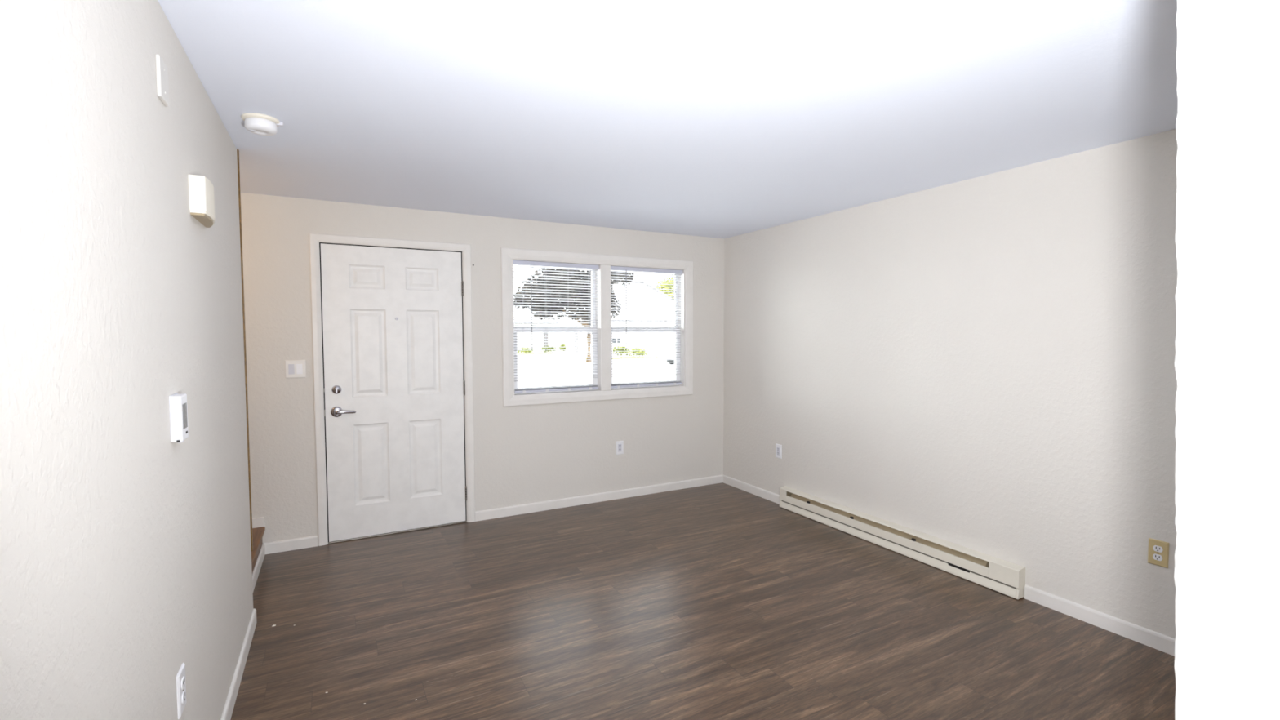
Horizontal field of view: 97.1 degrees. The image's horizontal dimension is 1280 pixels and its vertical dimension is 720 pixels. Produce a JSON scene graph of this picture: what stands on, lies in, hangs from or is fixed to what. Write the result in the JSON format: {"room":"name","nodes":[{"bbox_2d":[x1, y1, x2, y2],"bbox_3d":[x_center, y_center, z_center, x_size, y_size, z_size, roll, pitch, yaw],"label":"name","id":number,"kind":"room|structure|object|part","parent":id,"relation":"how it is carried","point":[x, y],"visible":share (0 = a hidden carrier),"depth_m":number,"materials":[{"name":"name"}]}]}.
{"room":"empty living room","nodes":[
{"label":"empty living room","id":0,"kind":"room"},
{"bbox_2d":[0,0,253,719],"bbox_3d":[-0.729,0.259,0.424,0.110,2.330,5.278,-2,3,-28],"label":"wall","id":1,"kind":"structure","parent":0,"point":[126,548],"depth_m":1.13,"materials":[{"name":"beige paint"}]},
{"bbox_2d":[155,53,168,106],"bbox_3d":[-1.271,-0.742,1.505,0.011,0.106,0.082,-2,3,-28],"label":"blank plate","id":2,"kind":"object","parent":1,"relation":"attached to","point":[162,71],"visible":1,"depth_m":1.49,"materials":[{"name":"paint"}]},
{"bbox_2d":[168,393,188,443],"bbox_3d":[-1.256,0.158,1.540,0.026,0.130,0.075,-2,3,-28],"label":"thermostat","id":3,"kind":"object","parent":1,"relation":"attached to","point":[178,409],"visible":1,"depth_m":1.51,"materials":[{"name":"white plastic"}]},
{"bbox_3d":[-1.264,0.155,1.535,0.006,0.124,0.075,-2,3,-28],"label":"plate","id":4,"kind":"part","parent":3,"relation":"part of","materials":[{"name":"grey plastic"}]},
{"bbox_2d":[176,662,186,719],"bbox_3d":[-1.240,0.894,1.530,0.009,0.116,0.072,-2,3,-28],"label":"wall outlet","id":5,"kind":"object","parent":1,"relation":"attached to","point":[180,677],"visible":1,"depth_m":1.51,"materials":[{"name":"white plastic"}]},
{"bbox_2d":[181,675,185,689],"bbox_3d":[-1.237,0.875,1.531,0.003,0.027,0.034,-2,3,-28],"label":"receptacle","id":6,"kind":"object","parent":5,"relation":"attached to","point":[183,677],"depth_m":1.53,"materials":[{"name":"white plastic"}]},
{"bbox_2d":[182,689,186,703],"bbox_3d":[-1.237,0.914,1.533,0.003,0.027,0.034,-2,3,-28],"label":"receptacle","id":7,"kind":"object","parent":5,"relation":"attached to","point":[184,691],"depth_m":1.53,"materials":[{"name":"white plastic"}]},
{"bbox_2d":[188,174,214,227],"bbox_3d":[-1.458,-0.527,1.900,0.045,0.124,0.262,-2,3,-28],"label":"door chime","id":8,"kind":"object","parent":1,"relation":"attached to","point":[202,200],"visible":1,"depth_m":1.79,"materials":[{"name":"beige plastic"}]},
{"bbox_2d":[220,608,257,719],"bbox_3d":[-0.670,1.384,0.503,0.012,0.074,5.268,-2,3,-28],"label":"baseboard","id":9,"kind":"structure","parent":1,"relation":"attached to","point":[235,684],"depth_m":2.34,"materials":[{"name":"white paint"}]},
{"bbox_2d":[236,149,253,551],"bbox_3d":[-1.984,-0.030,2.746,0.114,1.968,0.019,-2,3,-28],"label":"trim","id":10,"kind":"structure","parent":1,"relation":"attached to","point":[237,150],"depth_m":2.76,"materials":[{"name":"brown wood"}]},
{"bbox_2d":[252,543,265,591],"bbox_3d":[-2.220,1.255,3.252,0.012,0.074,0.988,-2,3,-28],"label":"baseboard","id":11,"kind":"structure","parent":1,"relation":"attached to","point":[258,565],"depth_m":3.38,"materials":[{"name":"white paint"}]},
{"bbox_2d":[240,192,724,543],"bbox_3d":[-1.829,0.086,4.066,6.180,2.330,0.140,-2,3,-28],"label":"wall","id":12,"kind":"structure","parent":0,"point":[528,454],"depth_m":4.36,"materials":[{"name":"beige paint"}]},
{"bbox_2d":[252,516,265,528],"bbox_3d":[-2.561,1.059,3.629,0.258,0.061,0.012,-2,3,-28],"label":"baseboard","id":13,"kind":"structure","parent":12,"relation":"attached to","point":[258,522],"depth_m":3.67,"materials":[{"name":"white paint"}]},
{"bbox_2d":[264,534,318,554],"bbox_3d":[-2.321,1.230,3.766,0.303,0.074,0.012,-2,3,-28],"label":"baseboard","id":14,"kind":"structure","parent":12,"relation":"attached to","point":[295,544],"depth_m":3.76,"materials":[{"name":"white paint"}]},
{"bbox_2d":[284,360,306,377],"bbox_3d":[-2.278,0.060,3.736,0.118,0.118,0.012,-2,3,-28],"label":"light switch","id":15,"kind":"object","parent":12,"relation":"attached to","point":[293,368],"visible":1,"depth_m":3.73,"materials":[{"name":"white paint"}]},
{"bbox_2d":[309,232,475,546],"bbox_3d":[-1.751,0.197,4.082,1.046,2.106,0.195,-2,3,-28],"label":"door","id":16,"kind":"structure","parent":12,"relation":"in","point":[393,403],"depth_m":4.03,"materials":[{"name":"paint"}]},
{"bbox_3d":[-2.073,0.355,3.863,0.074,0.074,0.015,-2,3,-28],"label":"lever handle","id":17,"kind":"part","parent":16,"relation":"part of","materials":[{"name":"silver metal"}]},
{"bbox_3d":[-2.014,0.355,3.863,0.130,0.025,0.047,-2,3,-28],"label":"lever","id":18,"kind":"part","parent":16,"relation":"part of","materials":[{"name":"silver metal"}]},
{"bbox_2d":[500,247,693,406],"bbox_3d":[-0.323,-0.275,4.852,1.766,1.230,0.158,-2,3,-28],"label":"window","id":19,"kind":"structure","parent":12,"relation":"in","point":[603,381],"depth_m":4.79,"materials":[{"name":"white paint"}]},
{"bbox_3d":[-0.714,-0.513,4.682,0.742,0.563,0.030,-2,3,-28],"label":"sash","id":20,"kind":"part","parent":19,"relation":"part of","materials":[{"name":"glass"}]},
{"bbox_2d":[512,260,598,393],"bbox_3d":[-0.674,-0.268,4.620,0.734,1.046,0.045,-2,3,-28],"label":"mini blind","id":21,"kind":"object","parent":19,"relation":"attached to","point":[544,264],"visible":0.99,"depth_m":4.61,"materials":[{"name":"paint"}]},
{"bbox_3d":[-0.678,-0.773,4.601,0.734,0.034,0.032,-2,3,-28],"label":"head rail","id":22,"kind":"part","parent":21,"relation":"part of","materials":[{"name":"metal"}]},
{"bbox_3d":[-0.676,0.244,4.650,0.726,0.018,0.024,-2,3,-28],"label":"rail","id":23,"kind":"part","parent":21,"relation":"part of","materials":[{"name":"paint"}]},
{"bbox_3d":[-0.697,-0.003,4.676,0.742,0.536,0.030,-2,3,-28],"label":"sash","id":24,"kind":"part","parent":19,"relation":"part of","materials":[{"name":"white plastic"}]},
{"bbox_3d":[0.023,-0.534,5.079,0.742,0.563,0.030,-2,3,-28],"label":"sash","id":25,"kind":"part","parent":19,"relation":"part of","materials":[{"name":"glass"}]},
{"bbox_3d":[0.041,-0.024,5.074,0.742,0.536,0.030,-2,3,-28],"label":"sash","id":26,"kind":"part","parent":19,"relation":"part of","materials":[{"name":"white plastic"}]},
{"bbox_2d":[610,266,682,387],"bbox_3d":[0.063,-0.288,5.018,0.734,1.046,0.045,-2,3,-28],"label":"mini blind","id":27,"kind":"object","parent":19,"relation":"attached to","point":[618,268],"visible":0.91,"depth_m":5.01,"materials":[{"name":"paint"}]},
{"bbox_3d":[0.059,-0.794,4.999,0.734,0.034,0.032,-2,3,-28],"label":"head rail","id":28,"kind":"part","parent":27,"relation":"part of","materials":[{"name":"metal"}]},
{"bbox_3d":[0.061,0.224,5.048,0.726,0.018,0.024,-2,3,-28],"label":"rail","id":29,"kind":"part","parent":27,"relation":"part of","materials":[{"name":"paint"}]},
{"bbox_2d":[475,475,722,521],"bbox_3d":[-0.235,1.172,4.890,2.340,0.074,0.012,-2,3,-28],"label":"baseboard","id":30,"kind":"structure","parent":12,"relation":"attached to","point":[486,514],"depth_m":4.79,"materials":[{"name":"white paint"}]},
{"bbox_2d":[615,440,623,454],"bbox_3d":[-0.175,0.762,4.906,0.072,0.116,0.009,-2,3,-28],"label":"wall outlet","id":31,"kind":"object","parent":12,"relation":"attached to","point":[619,444],"visible":1,"depth_m":4.90,"materials":[{"name":"white plastic"}]},
{"bbox_2d":[157,0,1177,238],"bbox_3d":[-0.302,-1.005,1.176,6.180,0.120,6.580,-2,3,-28],"label":"ceiling","id":32,"kind":"structure","parent":0,"point":[709,118],"depth_m":2.12,"materials":[{"name":"paint"}]},
{"bbox_2d":[240,112,283,135],"bbox_3d":[-1.570,-0.970,2.341,0.136,0.057,0.136,1,3,17],"label":"smoke detector","id":33,"kind":"object","parent":32,"relation":"attached to","point":[255,123],"visible":1,"depth_m":2.31,"materials":[{"name":"beige plastic"}]},
{"bbox_2d":[230,482,1175,719],"bbox_3d":[-0.297,1.433,1.293,6.180,0.100,6.580,-2,3,-28],"label":"floor","id":34,"kind":"structure","parent":0,"point":[722,601],"depth_m":2.72,"materials":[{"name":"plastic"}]},
{"bbox_2d":[251,526,265,572],"bbox_3d":[-2.909,0.759,2.864,1.578,1.104,1.001,-2,3,-28],"label":"stairs","id":35,"kind":"structure","parent":34,"relation":"on","point":[258,532],"depth_m":3.46,"materials":[{"name":"brown wood"}]},
{"bbox_2d":[723,128,1177,639],"bbox_3d":[2.391,0.147,2.606,0.140,2.330,6.440,-2,3,-28],"label":"wall","id":36,"kind":"structure","parent":0,"point":[984,364],"depth_m":3.19,"materials":[{"name":"beige paint"}]},
{"bbox_2d":[722,474,780,504],"bbox_3d":[1.000,1.161,5.077,0.012,0.074,0.855,-2,3,-28],"label":"baseboard","id":37,"kind":"structure","parent":36,"relation":"attached to","point":[756,491],"depth_m":5.06,"materials":[{"name":"white paint"}]},
{"bbox_2d":[775,443,782,458],"bbox_3d":[1.165,0.767,4.755,0.009,0.116,0.072,-2,3,-28],"label":"wall outlet","id":38,"kind":"object","parent":36,"relation":"attached to","point":[778,447],"visible":1,"depth_m":4.75,"materials":[{"name":"white plastic"}]},
{"bbox_2d":[779,485,1025,599],"bbox_3d":[1.622,1.167,3.870,0.064,0.166,1.859,-2,3,-28],"label":"baseboard heater","id":39,"kind":"object","parent":36,"relation":"attached to","point":[1005,577],"visible":1,"depth_m":3.59,"materials":[{"name":"metal"}]},
{"bbox_3d":[1.581,1.165,3.895,0.009,0.052,1.622,-2,3,-28],"label":"panel","id":40,"kind":"part","parent":39,"relation":"part of","materials":[{"name":"metal"}]},
{"bbox_3d":[1.648,1.166,3.884,0.005,0.136,1.835,-2,3,-28],"label":"plate","id":41,"kind":"part","parent":39,"relation":"part of","materials":[{"name":"metal"}]},
{"bbox_2d":[1024,584,1175,656],"bbox_3d":[2.397,1.282,2.492,0.012,0.074,1.301,-2,3,-28],"label":"baseboard","id":42,"kind":"structure","parent":36,"relation":"attached to","point":[1157,641],"depth_m":2.75,"materials":[{"name":"white paint"}]},
{"bbox_2d":[1147,537,1168,568],"bbox_3d":[2.350,0.875,2.563,0.009,0.116,0.072,-2,3,-28],"label":"wall outlet","id":43,"kind":"object","parent":36,"relation":"attached to","point":[1158,550],"visible":1,"depth_m":2.56,"materials":[{"name":"beige plastic"}]},
{"bbox_2d":[1152,553,1162,560],"bbox_3d":[2.347,0.895,2.562,0.003,0.027,0.034,-2,3,-28],"label":"receptacle","id":44,"kind":"object","parent":43,"relation":"attached to","point":[1156,557],"depth_m":2.56,"materials":[{"name":"white plastic"}]},
{"bbox_2d":[1152,545,1163,552],"bbox_3d":[2.347,0.856,2.561,0.003,0.027,0.034,-2,3,-28],"label":"receptacle","id":45,"kind":"object","parent":43,"relation":"attached to","point":[1156,548],"depth_m":2.56,"materials":[{"name":"white plastic"}]},
{"bbox_2d":[1173,0,1279,719],"bbox_3d":[2.253,0.257,0.337,2.260,2.330,2.293,-2,3,-28],"label":"wall","id":46,"kind":"structure","parent":0,"point":[1227,574],"depth_m":0.72,"materials":[{"name":"beige paint"}]},
{"label":"outside","id":47,"kind":"structure","parent":0,"visible":0},
{"bbox_2d":[517,351,674,387],"bbox_3d":[-19.283,-1.789,74.211,150.000,0.300,139.800,-2,3,-28],"label":"ground","id":48,"kind":"structure","parent":47,"point":[586,380],"depth_m":23.56,"materials":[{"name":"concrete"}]},
{"bbox_2d":[513,306,569,351],"bbox_3d":[-9.273,-3.111,52.107,11.059,4.425,9.060,-2,3,-28],"label":"bungalow","id":49,"kind":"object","parent":48,"relation":"on","point":[514,315],"visible":0.12,"depth_m":48.10,"materials":[{"name":"white"}]},
{"bbox_3d":[-8.731,-1.823,47.546,0.140,2.290,0.140,-2,3,-28],"label":"porch post","id":50,"kind":"part","parent":49,"relation":"part of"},
{"bbox_3d":[-8.046,-1.826,48.303,0.420,1.980,0.060,-2,3,-28],"label":"door","id":51,"kind":"part","parent":49,"relation":"part of","materials":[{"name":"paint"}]},
{"bbox_2d":[558,344,566,351],"bbox_3d":[-6.355,-1.005,46.572,0.772,0.779,0.566,-2,3,-28],"label":"shrub","id":52,"kind":"object","parent":48,"relation":"on","point":[563,348],"visible":0.6,"depth_m":46.47,"materials":[{"name":"green plant"}]},
{"bbox_2d":[513,266,635,363],"bbox_3d":[-3.358,-2.672,29.529,6.914,5.803,3.850,-2,3,-28],"label":"tree","id":53,"kind":"object","parent":48,"relation":"on","point":[535,299],"visible":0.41,"depth_m":28.63,"materials":[{"name":"green plant"}]},
{"bbox_3d":[-3.360,-3.573,29.486,6.914,3.999,3.850,-2,3,-28],"label":"crown","id":54,"kind":"part","parent":53,"relation":"part of","materials":[{"name":"green plant"}]},
{"bbox_2d":[517,351,659,360],"bbox_3d":[-6.185,-0.307,39.438,12.000,0.030,14.500,-2,3,-28],"label":"lawn","id":55,"kind":"structure","parent":48,"relation":"on","point":[634,357],"depth_m":36.36,"materials":[{"name":"green plant"}]},
{"bbox_2d":[517,347,535,354],"bbox_3d":[-8.554,-0.715,42.456,1.538,0.604,1.024,-2,3,-28],"label":"shrub","id":56,"kind":"object","parent":55,"relation":"on","point":[524,348],"visible":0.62,"depth_m":42.28,"materials":[{"name":"green plant"}]},
{"bbox_2d":[538,345,559,353],"bbox_3d":[-7.048,-0.828,43.780,1.754,0.697,1.135,-2,3,-28],"label":"shrub","id":57,"kind":"object","parent":55,"relation":"on","point":[546,345],"visible":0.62,"depth_m":43.63,"materials":[{"name":"green plant"}]},
{"bbox_2d":[612,343,631,357],"bbox_3d":[-1.158,-0.573,35.506,1.428,0.960,0.925,-2,3,-28],"label":"shrub","id":58,"kind":"object","parent":55,"relation":"on","point":[618,347],"visible":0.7,"depth_m":35.39,"materials":[{"name":"green plant"}]},
{"bbox_2d":[627,346,648,357],"bbox_3d":[-0.148,-0.469,35.160,1.412,0.782,0.926,-2,3,-28],"label":"shrub","id":59,"kind":"object","parent":55,"relation":"on","point":[632,352],"visible":0.66,"depth_m":34.97,"materials":[{"name":"green plant"}]},
{"bbox_2d":[558,280,674,357],"bbox_3d":[-0.751,-3.111,41.354,8.153,5.425,8.060,-2,3,-28],"label":"house","id":60,"kind":"structure","parent":48,"relation":"on","point":[564,318],"depth_m":38.81,"materials":[{"name":"white"}]},
{"bbox_3d":[-4.635,-1.485,41.072,0.070,1.980,0.600,-2,3,-28],"label":"door","id":61,"kind":"part","parent":60,"relation":"part of","materials":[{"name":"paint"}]},
{"bbox_3d":[-1.548,-1.282,37.050,0.620,0.340,0.020,-2,3,-28],"label":"pane","id":62,"kind":"part","parent":60,"relation":"part of","materials":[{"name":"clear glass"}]},
{"bbox_2d":[653,275,674,298],"bbox_3d":[3.288,-5.295,61.309,3.075,7.961,3.726,2,3,31],"label":"leafy tree","id":63,"kind":"object","parent":48,"relation":"on","point":[668,276],"visible":0.3,"depth_m":60.36,"materials":[{"name":"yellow plant"}]},
{"bbox_2d":[659,347,674,364],"bbox_3d":[3.273,-0.488,28.351,4.350,1.420,1.960,-2,3,-28],"label":"car","id":64,"kind":"object","parent":48,"relation":"on","point":[668,353],"visible":0.09,"depth_m":27.61,"materials":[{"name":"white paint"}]}
]}

